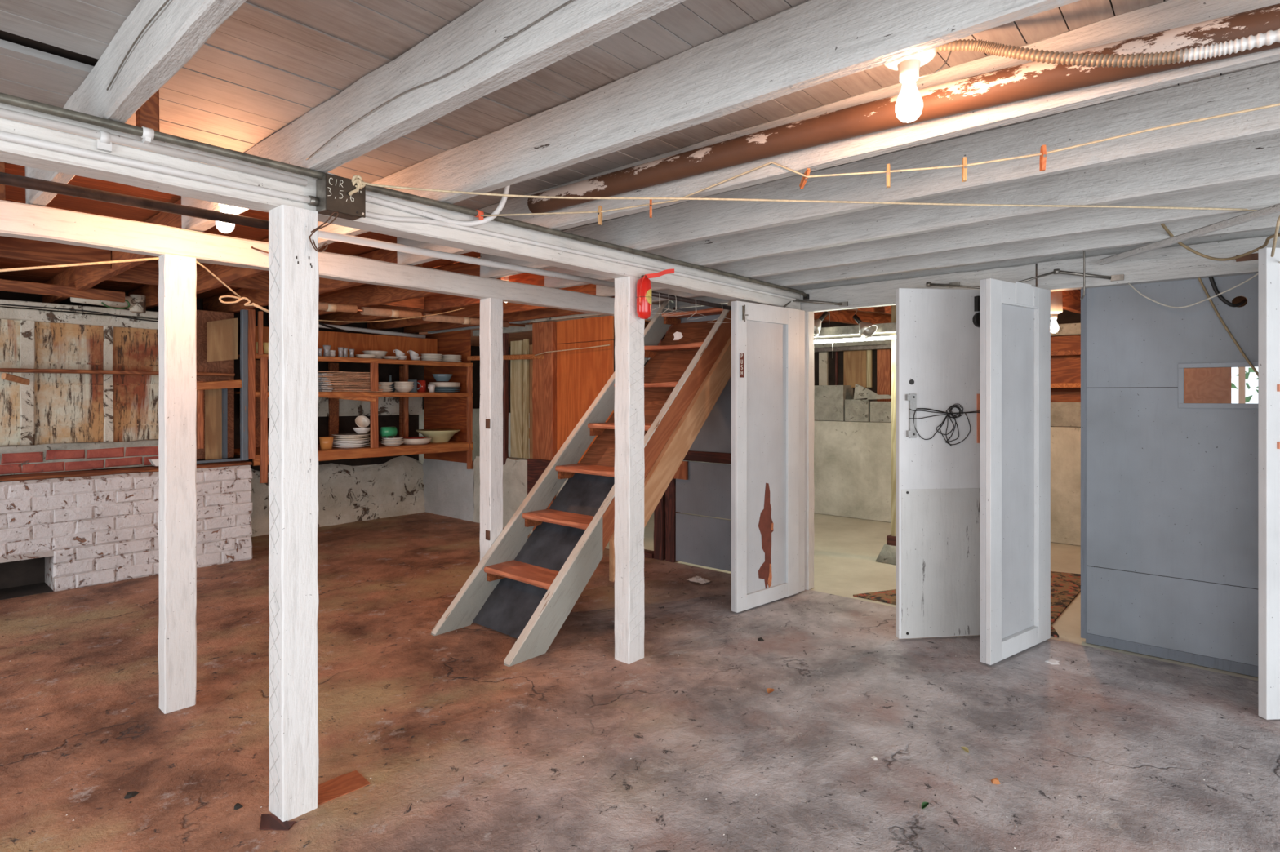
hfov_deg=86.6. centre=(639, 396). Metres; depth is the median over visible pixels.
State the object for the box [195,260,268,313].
rope
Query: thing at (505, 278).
bulb
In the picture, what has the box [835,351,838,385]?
board
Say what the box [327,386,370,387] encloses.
folded newspaper
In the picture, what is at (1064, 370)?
board
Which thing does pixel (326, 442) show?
mug
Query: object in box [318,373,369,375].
folded newspaper
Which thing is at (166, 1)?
wire
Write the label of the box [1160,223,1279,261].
cable
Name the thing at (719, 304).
wire hanger
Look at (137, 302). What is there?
pipe
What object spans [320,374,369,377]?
folded newspaper
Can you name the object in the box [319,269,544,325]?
joist
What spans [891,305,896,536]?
square post
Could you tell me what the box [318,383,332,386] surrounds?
magazine
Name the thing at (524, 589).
staircase
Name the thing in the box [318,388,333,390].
magazine
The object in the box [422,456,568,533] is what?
wall
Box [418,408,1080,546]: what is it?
wall
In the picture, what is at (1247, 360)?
cable
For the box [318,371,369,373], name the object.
folded newspaper
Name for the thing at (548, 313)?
joist
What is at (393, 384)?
soup bowl
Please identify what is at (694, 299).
wire hanger
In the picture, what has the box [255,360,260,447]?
stud
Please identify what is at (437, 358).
bowl
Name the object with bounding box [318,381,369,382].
folded newspaper
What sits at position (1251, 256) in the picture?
hasp
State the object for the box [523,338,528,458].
leaning board
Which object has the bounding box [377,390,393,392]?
plate
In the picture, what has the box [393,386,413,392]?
soup bowl
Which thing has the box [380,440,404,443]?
plate
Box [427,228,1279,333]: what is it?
joist
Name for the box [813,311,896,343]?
lamp
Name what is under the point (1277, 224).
rope
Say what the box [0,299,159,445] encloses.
wall
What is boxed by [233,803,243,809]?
debris
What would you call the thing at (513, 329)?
lintel
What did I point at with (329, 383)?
folded newspaper
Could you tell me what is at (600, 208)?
clothespin
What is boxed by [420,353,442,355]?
bowl
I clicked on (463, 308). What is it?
wire
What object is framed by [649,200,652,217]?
clothespin
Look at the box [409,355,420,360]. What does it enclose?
teacup
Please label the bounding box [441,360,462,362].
bowl
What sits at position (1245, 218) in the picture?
diagonal brace
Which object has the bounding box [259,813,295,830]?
shim
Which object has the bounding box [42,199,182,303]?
joist
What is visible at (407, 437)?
plate
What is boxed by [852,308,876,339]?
lamp
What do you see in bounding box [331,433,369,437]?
dinner plate
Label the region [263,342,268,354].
cup
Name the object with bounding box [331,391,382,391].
folded newspaper
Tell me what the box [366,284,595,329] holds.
joist
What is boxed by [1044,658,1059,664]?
paper scrap
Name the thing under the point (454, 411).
shelving
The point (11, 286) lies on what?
plank
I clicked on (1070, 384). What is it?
wall shelf
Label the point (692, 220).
joist
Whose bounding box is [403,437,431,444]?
casserole dish
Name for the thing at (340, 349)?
drinking glass
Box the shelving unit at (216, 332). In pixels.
[195,309,248,463]
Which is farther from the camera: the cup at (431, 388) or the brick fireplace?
the cup at (431, 388)
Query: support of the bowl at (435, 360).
on the shelving at (454, 411)
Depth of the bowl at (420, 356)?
6.81 m
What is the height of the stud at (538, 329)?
1.990 m
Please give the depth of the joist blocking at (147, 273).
4.30 m
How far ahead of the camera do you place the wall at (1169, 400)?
3.36 m
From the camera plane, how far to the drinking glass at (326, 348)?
6.08 m
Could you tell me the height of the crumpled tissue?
0.031 m
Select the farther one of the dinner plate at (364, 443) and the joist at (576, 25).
the dinner plate at (364, 443)
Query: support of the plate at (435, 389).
on the plate at (434, 391)
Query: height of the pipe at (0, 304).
0.055 m
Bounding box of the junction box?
[307,173,365,220]
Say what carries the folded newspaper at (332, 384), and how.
on the folded newspaper at (327, 386)
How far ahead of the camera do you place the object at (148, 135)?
2.04 m
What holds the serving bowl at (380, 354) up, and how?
on the shelving at (454, 411)
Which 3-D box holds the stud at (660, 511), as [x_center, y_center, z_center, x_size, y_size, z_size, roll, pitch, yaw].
[0.175,0.300,5.460,0.093,2.000,0.103,0,0,41]
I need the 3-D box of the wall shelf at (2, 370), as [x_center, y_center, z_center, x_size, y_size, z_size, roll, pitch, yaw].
[-4.509,-0.134,4.172,0.224,0.110,3.580,0,0,41]
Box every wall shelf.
[0,368,235,385]
[1050,350,1080,356]
[1050,382,1080,388]
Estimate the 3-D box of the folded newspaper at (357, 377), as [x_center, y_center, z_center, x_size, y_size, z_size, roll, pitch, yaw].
[-2.724,-0.177,6.207,0.304,0.012,0.470,0,0,41]
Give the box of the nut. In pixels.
[991,777,999,784]
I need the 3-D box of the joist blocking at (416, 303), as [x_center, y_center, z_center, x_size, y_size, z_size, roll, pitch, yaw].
[-1.929,-0.800,5.433,0.040,0.160,0.430,0,0,41]
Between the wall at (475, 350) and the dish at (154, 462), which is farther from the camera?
the wall at (475, 350)
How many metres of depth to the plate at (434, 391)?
6.96 m
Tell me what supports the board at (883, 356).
on the concrete block at (1062, 414)
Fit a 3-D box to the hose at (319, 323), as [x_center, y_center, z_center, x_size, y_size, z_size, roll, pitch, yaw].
[-2.812,-0.650,6.056,0.028,0.120,0.588,0,0,21]
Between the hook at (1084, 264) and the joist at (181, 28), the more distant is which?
the hook at (1084, 264)
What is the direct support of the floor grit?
on the floor
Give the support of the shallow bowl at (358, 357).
on the shelving at (454, 411)
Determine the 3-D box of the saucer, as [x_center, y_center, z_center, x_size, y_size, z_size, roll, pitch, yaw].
[-2.405,-0.369,6.562,0.170,0.032,0.170,0,0,41]
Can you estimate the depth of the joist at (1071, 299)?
5.27 m
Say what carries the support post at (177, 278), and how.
on the floor
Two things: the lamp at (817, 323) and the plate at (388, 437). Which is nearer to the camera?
the lamp at (817, 323)
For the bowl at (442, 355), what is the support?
on the bowl at (459, 357)
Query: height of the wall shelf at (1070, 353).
0.040 m
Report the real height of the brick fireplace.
0.931 m
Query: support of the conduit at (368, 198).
attached to the beam at (11, 153)
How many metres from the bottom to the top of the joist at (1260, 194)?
0.182 m
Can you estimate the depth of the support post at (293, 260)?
2.10 m
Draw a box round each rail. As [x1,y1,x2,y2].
[466,354,544,360]
[683,450,731,464]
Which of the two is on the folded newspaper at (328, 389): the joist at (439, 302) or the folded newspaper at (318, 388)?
the folded newspaper at (318, 388)
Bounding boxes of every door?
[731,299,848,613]
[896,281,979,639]
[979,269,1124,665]
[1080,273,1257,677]
[1257,247,1279,719]
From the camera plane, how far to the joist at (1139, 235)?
3.46 m
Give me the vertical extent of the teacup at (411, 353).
0.077 m
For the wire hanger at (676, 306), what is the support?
hanging from the rod
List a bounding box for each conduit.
[0,107,307,186]
[0,130,311,204]
[365,185,510,226]
[365,211,799,300]
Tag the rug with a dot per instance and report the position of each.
(1064, 587)
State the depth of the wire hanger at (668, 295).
3.85 m
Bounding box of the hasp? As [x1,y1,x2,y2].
[1235,253,1257,262]
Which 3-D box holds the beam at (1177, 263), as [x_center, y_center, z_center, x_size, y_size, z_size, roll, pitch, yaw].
[3.032,-0.652,2.977,5.330,0.162,0.091,0,0,41]
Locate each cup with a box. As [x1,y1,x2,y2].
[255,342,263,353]
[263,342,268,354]
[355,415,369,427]
[427,384,435,392]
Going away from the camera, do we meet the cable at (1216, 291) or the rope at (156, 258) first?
the rope at (156, 258)
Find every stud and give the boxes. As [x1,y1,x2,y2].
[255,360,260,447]
[328,363,338,436]
[399,365,403,437]
[502,333,508,465]
[532,322,544,530]
[544,320,557,507]
[653,334,665,559]
[665,307,680,562]
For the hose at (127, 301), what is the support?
attached to the pipe at (137, 302)
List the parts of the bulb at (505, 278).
plate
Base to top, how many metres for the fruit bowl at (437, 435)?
0.128 m
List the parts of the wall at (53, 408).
rail, rail, rail, rail, rail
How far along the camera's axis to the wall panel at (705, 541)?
5.15 m
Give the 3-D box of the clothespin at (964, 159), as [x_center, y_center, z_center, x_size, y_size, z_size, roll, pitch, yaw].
[0.956,-0.669,2.001,0.009,0.070,0.021,0,0,12]
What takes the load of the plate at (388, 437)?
on the plate at (402, 439)
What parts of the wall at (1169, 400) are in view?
rail, pane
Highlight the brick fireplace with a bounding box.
[0,444,252,599]
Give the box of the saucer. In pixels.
[382,356,399,359]
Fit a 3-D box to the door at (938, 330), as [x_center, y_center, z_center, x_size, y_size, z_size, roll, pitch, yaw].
[1.723,0.310,3.806,0.730,1.955,0.356,0,0,-6]
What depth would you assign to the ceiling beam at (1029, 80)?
1.75 m
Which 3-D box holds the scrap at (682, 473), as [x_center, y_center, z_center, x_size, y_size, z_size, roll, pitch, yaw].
[0.304,0.570,5.288,0.160,0.140,0.020,0,0,41]
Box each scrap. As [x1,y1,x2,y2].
[672,461,688,479]
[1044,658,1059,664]
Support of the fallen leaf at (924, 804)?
on the floor
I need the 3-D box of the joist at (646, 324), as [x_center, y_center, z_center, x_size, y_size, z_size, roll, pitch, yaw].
[-0.044,-0.760,7.723,0.053,0.173,3.007,0,0,45]
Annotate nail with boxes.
[251,246,268,253]
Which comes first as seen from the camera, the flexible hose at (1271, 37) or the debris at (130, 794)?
the flexible hose at (1271, 37)
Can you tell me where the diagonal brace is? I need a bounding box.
[1097,203,1279,265]
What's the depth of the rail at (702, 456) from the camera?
5.10 m
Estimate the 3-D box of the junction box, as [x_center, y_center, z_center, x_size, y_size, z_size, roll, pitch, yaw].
[-0.970,-0.638,2.175,0.085,0.114,0.150,0,0,41]
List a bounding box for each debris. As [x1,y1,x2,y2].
[124,791,138,799]
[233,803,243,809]
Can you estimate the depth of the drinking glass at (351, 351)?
6.25 m
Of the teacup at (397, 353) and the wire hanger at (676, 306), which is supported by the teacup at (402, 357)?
the teacup at (397, 353)
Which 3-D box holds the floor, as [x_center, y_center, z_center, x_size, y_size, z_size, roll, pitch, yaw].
[-0.916,1.325,3.976,12.600,0.050,10.000,0,0,41]
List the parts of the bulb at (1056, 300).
plate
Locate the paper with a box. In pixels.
[673,331,683,340]
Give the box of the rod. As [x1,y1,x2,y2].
[651,291,731,311]
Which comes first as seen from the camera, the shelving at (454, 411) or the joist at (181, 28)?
the joist at (181, 28)
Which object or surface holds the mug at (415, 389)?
on the shelving at (454, 411)
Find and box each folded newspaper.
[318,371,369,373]
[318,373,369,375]
[318,376,369,378]
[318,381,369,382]
[318,387,379,389]
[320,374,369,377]
[324,384,381,386]
[326,377,369,380]
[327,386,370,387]
[328,379,378,382]
[328,382,369,384]
[328,389,383,391]
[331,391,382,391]
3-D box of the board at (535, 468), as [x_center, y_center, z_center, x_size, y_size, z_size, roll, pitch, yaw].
[-0.915,0.760,6.248,0.340,0.360,0.030,0,0,41]
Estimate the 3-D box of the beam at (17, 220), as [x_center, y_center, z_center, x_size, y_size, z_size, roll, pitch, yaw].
[-2.003,-0.644,2.795,0.094,0.121,6.790,0,0,41]
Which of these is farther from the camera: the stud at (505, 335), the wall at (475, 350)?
the wall at (475, 350)
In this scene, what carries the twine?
attached to the stud at (550, 327)
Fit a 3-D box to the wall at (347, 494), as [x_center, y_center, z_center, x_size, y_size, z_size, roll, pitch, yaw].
[-4.773,0.977,5.209,0.361,0.646,6.800,0,0,41]
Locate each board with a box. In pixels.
[267,386,422,417]
[318,770,370,805]
[510,340,523,457]
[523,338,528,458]
[527,458,554,501]
[529,344,533,458]
[556,315,613,479]
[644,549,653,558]
[818,351,827,385]
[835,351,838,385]
[843,350,866,387]
[866,350,872,387]
[876,349,890,401]
[1050,322,1080,402]
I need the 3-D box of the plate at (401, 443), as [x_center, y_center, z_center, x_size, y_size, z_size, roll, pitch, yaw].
[-2.388,0.456,6.551,0.224,0.030,0.224,0,0,41]
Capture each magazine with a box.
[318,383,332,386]
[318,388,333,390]
[318,390,331,391]
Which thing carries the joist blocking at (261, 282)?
attached to the joist at (206, 282)
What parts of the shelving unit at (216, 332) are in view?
rail, rail, post, post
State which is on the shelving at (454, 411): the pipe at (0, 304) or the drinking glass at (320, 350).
the drinking glass at (320, 350)
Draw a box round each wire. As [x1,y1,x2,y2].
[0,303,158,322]
[106,0,169,90]
[306,0,572,159]
[318,307,465,322]
[1128,261,1279,308]
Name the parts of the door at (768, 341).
push plate, closer arm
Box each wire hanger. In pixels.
[650,292,675,314]
[659,295,680,315]
[661,306,691,316]
[686,298,706,319]
[711,303,731,323]
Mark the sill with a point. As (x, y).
(9, 448)
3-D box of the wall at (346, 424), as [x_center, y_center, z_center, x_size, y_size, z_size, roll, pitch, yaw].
[-4.777,-0.085,5.213,0.050,1.630,6.800,0,0,41]
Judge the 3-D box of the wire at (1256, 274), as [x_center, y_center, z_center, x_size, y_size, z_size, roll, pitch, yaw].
[2.561,-0.493,3.000,0.172,0.155,0.820,0,0,-5]
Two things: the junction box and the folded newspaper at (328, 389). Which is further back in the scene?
the folded newspaper at (328, 389)
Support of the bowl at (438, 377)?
on the dish at (437, 384)
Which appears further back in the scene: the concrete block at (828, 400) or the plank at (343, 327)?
the concrete block at (828, 400)
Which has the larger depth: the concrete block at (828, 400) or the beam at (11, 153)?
the concrete block at (828, 400)
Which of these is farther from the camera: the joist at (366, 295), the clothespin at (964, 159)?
the joist at (366, 295)
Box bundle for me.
[909,404,979,446]
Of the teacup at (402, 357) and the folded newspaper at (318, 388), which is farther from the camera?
the teacup at (402, 357)
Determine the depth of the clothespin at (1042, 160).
1.91 m
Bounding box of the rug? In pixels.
[853,571,1080,637]
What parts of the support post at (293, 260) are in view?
lattice moulding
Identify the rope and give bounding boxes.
[0,257,159,271]
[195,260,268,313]
[1271,215,1279,257]
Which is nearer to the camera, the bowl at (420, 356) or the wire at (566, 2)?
the wire at (566, 2)
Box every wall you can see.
[0,288,418,476]
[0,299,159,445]
[250,455,425,537]
[418,346,479,409]
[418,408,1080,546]
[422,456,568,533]
[508,296,1247,413]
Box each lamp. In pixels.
[813,311,828,336]
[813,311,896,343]
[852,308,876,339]
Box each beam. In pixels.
[0,102,800,310]
[0,200,661,320]
[527,3,1279,213]
[813,323,1080,347]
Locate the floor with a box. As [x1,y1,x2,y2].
[0,511,1279,851]
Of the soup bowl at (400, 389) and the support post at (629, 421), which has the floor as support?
the support post at (629, 421)
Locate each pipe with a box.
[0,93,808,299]
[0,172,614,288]
[70,294,146,312]
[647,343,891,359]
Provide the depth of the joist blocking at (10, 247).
3.63 m
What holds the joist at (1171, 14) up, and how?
attached to the ceiling
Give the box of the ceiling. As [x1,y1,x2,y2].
[0,0,1279,346]
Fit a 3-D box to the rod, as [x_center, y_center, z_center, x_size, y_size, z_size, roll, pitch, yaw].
[0.394,-0.569,4.142,0.028,0.035,1.530,0,0,41]
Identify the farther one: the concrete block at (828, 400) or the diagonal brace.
the concrete block at (828, 400)
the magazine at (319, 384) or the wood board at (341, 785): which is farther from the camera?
the magazine at (319, 384)
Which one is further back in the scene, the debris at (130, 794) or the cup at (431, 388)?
the cup at (431, 388)
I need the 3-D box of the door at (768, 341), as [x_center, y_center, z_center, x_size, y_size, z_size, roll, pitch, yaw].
[0.898,0.316,4.343,0.853,1.945,0.288,0,0,-24]
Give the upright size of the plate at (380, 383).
0.019 m
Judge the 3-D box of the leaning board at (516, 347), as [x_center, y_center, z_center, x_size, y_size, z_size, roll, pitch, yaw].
[-1.213,0.025,6.699,0.180,1.150,0.020,0,0,41]
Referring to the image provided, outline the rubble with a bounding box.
[853,383,891,399]
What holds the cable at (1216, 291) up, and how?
attached to the wall at (1169, 400)
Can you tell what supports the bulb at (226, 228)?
attached to the ceiling
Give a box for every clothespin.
[597,205,602,225]
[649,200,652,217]
[799,168,810,189]
[886,164,890,187]
[961,156,966,182]
[1039,145,1046,171]
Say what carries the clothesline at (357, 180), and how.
attached to the joist at (1260, 194)
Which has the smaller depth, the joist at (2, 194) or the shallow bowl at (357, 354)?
the joist at (2, 194)
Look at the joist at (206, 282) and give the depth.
4.34 m
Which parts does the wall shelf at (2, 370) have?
shelf bracket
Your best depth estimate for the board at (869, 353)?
7.42 m
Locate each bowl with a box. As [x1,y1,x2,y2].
[352,426,369,433]
[355,354,377,355]
[355,355,376,358]
[362,351,387,359]
[393,383,413,385]
[393,385,413,386]
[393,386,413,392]
[394,382,413,383]
[416,428,460,443]
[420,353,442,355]
[420,355,442,357]
[420,357,442,359]
[420,359,442,361]
[431,373,453,381]
[440,356,462,359]
[441,358,462,360]
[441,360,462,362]
[442,355,461,356]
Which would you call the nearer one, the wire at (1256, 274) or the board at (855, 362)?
the wire at (1256, 274)
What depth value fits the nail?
3.02 m
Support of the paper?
on the staircase
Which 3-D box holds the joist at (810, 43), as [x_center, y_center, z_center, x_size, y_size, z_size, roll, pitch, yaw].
[0.771,-0.796,1.199,6.410,0.182,0.056,0,0,41]
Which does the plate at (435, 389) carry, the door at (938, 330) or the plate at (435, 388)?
the plate at (435, 388)
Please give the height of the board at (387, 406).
0.300 m
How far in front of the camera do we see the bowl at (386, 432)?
6.49 m
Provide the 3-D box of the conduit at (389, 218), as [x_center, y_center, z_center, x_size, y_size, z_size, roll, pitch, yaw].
[0.054,-0.630,3.398,0.020,0.053,3.100,0,0,41]
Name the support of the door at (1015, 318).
in the joist at (679, 304)
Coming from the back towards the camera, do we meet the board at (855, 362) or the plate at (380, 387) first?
the board at (855, 362)
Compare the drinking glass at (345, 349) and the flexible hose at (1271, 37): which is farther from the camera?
the drinking glass at (345, 349)
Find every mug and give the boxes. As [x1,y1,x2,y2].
[319,436,333,449]
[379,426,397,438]
[408,379,421,392]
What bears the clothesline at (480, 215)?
hanging from the joist at (1171, 14)
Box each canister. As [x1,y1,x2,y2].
[636,268,674,319]
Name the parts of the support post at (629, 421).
lattice moulding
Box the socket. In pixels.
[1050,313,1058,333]
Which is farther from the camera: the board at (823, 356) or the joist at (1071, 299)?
the board at (823, 356)
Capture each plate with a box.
[330,435,368,439]
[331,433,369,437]
[332,444,370,448]
[333,436,369,440]
[333,438,370,442]
[333,440,368,444]
[333,442,370,446]
[377,382,394,384]
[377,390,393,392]
[378,386,392,388]
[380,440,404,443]
[380,441,404,445]
[381,436,402,439]
[381,438,403,441]
[402,436,428,439]
[434,389,460,391]
[434,391,459,392]
[435,387,460,389]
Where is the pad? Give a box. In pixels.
[886,533,896,546]
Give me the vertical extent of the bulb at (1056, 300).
0.393 m
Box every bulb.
[215,203,234,233]
[500,275,509,302]
[884,47,951,122]
[1050,290,1062,333]
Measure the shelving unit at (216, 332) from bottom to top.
1.198 m
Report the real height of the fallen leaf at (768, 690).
0.013 m
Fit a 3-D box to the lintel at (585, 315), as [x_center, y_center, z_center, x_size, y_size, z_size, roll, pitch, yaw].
[-0.599,-0.735,6.079,1.080,0.070,0.090,0,0,41]
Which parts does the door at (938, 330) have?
pull handle, closer arm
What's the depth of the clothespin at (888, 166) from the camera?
2.04 m
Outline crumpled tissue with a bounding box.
[686,576,711,583]
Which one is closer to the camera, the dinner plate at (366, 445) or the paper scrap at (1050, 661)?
the paper scrap at (1050, 661)
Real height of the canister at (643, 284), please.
0.253 m
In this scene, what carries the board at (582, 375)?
attached to the stud at (550, 327)
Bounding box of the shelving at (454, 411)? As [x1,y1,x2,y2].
[234,309,473,483]
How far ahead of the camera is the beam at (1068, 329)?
7.13 m
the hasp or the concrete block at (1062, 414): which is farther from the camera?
the concrete block at (1062, 414)
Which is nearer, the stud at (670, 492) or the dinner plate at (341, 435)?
the stud at (670, 492)
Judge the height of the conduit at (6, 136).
0.027 m
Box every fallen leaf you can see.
[766,688,774,693]
[921,801,928,808]
[960,746,968,752]
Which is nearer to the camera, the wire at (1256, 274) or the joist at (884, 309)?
the wire at (1256, 274)
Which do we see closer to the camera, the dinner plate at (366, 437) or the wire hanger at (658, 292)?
the wire hanger at (658, 292)
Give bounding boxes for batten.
[318,396,376,401]
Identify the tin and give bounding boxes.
[417,380,426,392]
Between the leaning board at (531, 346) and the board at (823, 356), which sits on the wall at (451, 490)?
the leaning board at (531, 346)
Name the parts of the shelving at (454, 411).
shelf, shelf, panel, shelf, panel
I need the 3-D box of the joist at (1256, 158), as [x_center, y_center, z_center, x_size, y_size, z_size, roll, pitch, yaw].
[1.808,-0.796,2.393,6.410,0.182,0.059,0,0,41]
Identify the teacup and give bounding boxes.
[393,349,404,355]
[395,355,406,359]
[407,350,418,356]
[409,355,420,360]
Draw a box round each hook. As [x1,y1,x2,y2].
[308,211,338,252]
[1080,251,1085,299]
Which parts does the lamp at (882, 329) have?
chain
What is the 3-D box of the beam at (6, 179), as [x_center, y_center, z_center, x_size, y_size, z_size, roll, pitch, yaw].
[-1.864,-0.615,1.819,0.033,0.052,5.500,0,0,41]
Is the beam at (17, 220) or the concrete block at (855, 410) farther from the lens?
the concrete block at (855, 410)
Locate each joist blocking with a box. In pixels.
[0,235,111,269]
[107,259,159,285]
[224,272,269,291]
[379,297,424,309]
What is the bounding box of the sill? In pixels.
[0,439,158,453]
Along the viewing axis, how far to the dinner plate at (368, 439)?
6.20 m
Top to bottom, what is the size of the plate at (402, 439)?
0.030 m
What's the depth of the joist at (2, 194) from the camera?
2.51 m
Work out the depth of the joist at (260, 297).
5.22 m
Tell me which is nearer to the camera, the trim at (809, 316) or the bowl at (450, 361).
the trim at (809, 316)
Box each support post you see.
[158,253,196,714]
[268,204,319,822]
[479,297,502,560]
[613,276,644,664]
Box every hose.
[101,299,129,309]
[318,321,350,333]
[935,28,1279,67]
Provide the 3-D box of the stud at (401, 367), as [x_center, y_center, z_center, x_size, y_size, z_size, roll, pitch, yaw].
[-2.591,0.065,7.446,0.043,0.810,0.093,0,0,41]
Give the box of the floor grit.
[2,537,1263,851]
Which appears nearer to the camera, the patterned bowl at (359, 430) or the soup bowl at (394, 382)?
the patterned bowl at (359, 430)
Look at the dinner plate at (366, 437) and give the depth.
6.20 m
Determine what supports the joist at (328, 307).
attached to the joist at (472, 311)
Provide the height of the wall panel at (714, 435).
1.130 m
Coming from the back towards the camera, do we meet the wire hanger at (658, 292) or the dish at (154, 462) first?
the dish at (154, 462)
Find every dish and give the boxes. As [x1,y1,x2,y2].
[147,458,158,466]
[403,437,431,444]
[429,382,460,387]
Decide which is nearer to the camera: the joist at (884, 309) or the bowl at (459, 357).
the joist at (884, 309)
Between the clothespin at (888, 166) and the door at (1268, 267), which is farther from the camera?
the door at (1268, 267)
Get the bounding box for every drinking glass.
[318,348,322,356]
[322,345,331,356]
[337,347,343,357]
[342,347,348,357]
[348,349,354,357]
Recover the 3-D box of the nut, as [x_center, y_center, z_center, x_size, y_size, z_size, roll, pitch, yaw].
[1.199,1.293,2.289,0.026,0.015,0.023,0,0,12]
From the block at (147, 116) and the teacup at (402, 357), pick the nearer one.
the block at (147, 116)
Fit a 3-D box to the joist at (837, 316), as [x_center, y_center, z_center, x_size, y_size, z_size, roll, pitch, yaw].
[1.786,-0.760,6.132,3.050,0.173,0.053,0,0,-39]
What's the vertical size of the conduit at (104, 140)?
0.047 m
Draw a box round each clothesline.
[348,175,1257,210]
[475,102,1279,220]
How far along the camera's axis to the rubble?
7.20 m
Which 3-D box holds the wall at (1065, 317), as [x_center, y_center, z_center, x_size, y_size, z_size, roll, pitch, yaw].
[2.312,-0.315,7.689,12.600,1.170,0.040,0,0,41]
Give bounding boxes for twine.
[534,344,609,355]
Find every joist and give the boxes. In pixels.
[0,161,5,200]
[25,0,246,206]
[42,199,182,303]
[128,237,324,310]
[181,0,685,232]
[202,248,422,313]
[267,257,500,323]
[318,0,1080,247]
[318,302,524,327]
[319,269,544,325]
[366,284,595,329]
[396,0,1279,266]
[404,296,614,333]
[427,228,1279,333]
[480,61,1279,279]
[525,320,648,335]
[544,133,1279,288]
[595,177,1279,297]
[651,210,1279,302]
[813,310,891,324]
[844,306,891,315]
[1062,289,1080,314]
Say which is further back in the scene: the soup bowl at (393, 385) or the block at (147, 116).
the soup bowl at (393, 385)
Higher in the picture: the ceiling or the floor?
the ceiling
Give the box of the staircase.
[431,300,731,666]
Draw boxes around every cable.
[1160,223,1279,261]
[1197,277,1257,376]
[1208,276,1246,306]
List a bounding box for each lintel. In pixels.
[472,324,532,336]
[529,313,608,323]
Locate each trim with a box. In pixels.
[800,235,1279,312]
[804,311,814,590]
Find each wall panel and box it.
[675,460,731,519]
[675,512,731,571]
[676,303,731,453]
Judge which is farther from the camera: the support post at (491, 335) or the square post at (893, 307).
the square post at (893, 307)
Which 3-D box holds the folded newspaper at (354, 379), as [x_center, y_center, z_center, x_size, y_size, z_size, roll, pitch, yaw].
[-2.703,-0.163,6.232,0.302,0.012,0.458,0,0,41]
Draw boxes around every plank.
[0,279,124,302]
[318,324,426,338]
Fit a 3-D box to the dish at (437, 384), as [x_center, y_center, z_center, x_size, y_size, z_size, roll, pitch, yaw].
[-2.028,-0.123,7.056,0.316,0.048,0.316,0,0,41]
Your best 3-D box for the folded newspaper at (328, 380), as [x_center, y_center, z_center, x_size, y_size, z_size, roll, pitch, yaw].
[-2.695,-0.148,6.241,0.304,0.012,0.455,0,0,41]
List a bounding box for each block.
[135,89,159,132]
[813,385,853,421]
[844,399,876,422]
[870,401,1080,426]
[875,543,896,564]
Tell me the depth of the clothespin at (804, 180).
2.11 m
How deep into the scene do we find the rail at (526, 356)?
6.53 m
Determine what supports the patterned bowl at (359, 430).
on the dinner plate at (341, 435)
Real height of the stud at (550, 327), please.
1.990 m
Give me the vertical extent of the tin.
0.120 m
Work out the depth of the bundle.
3.62 m
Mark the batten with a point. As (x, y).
(357, 398)
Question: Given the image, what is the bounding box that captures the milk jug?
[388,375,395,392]
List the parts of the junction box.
plate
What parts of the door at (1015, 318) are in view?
closer arm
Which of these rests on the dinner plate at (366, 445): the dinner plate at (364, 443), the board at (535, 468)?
the dinner plate at (364, 443)
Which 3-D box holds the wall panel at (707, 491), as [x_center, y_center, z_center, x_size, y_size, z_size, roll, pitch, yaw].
[0.681,0.701,4.993,1.044,0.402,0.020,0,0,41]
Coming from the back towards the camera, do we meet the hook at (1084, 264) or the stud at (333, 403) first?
the stud at (333, 403)
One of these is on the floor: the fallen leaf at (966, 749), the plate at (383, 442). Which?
the fallen leaf at (966, 749)
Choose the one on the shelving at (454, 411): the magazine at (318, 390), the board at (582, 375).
the magazine at (318, 390)

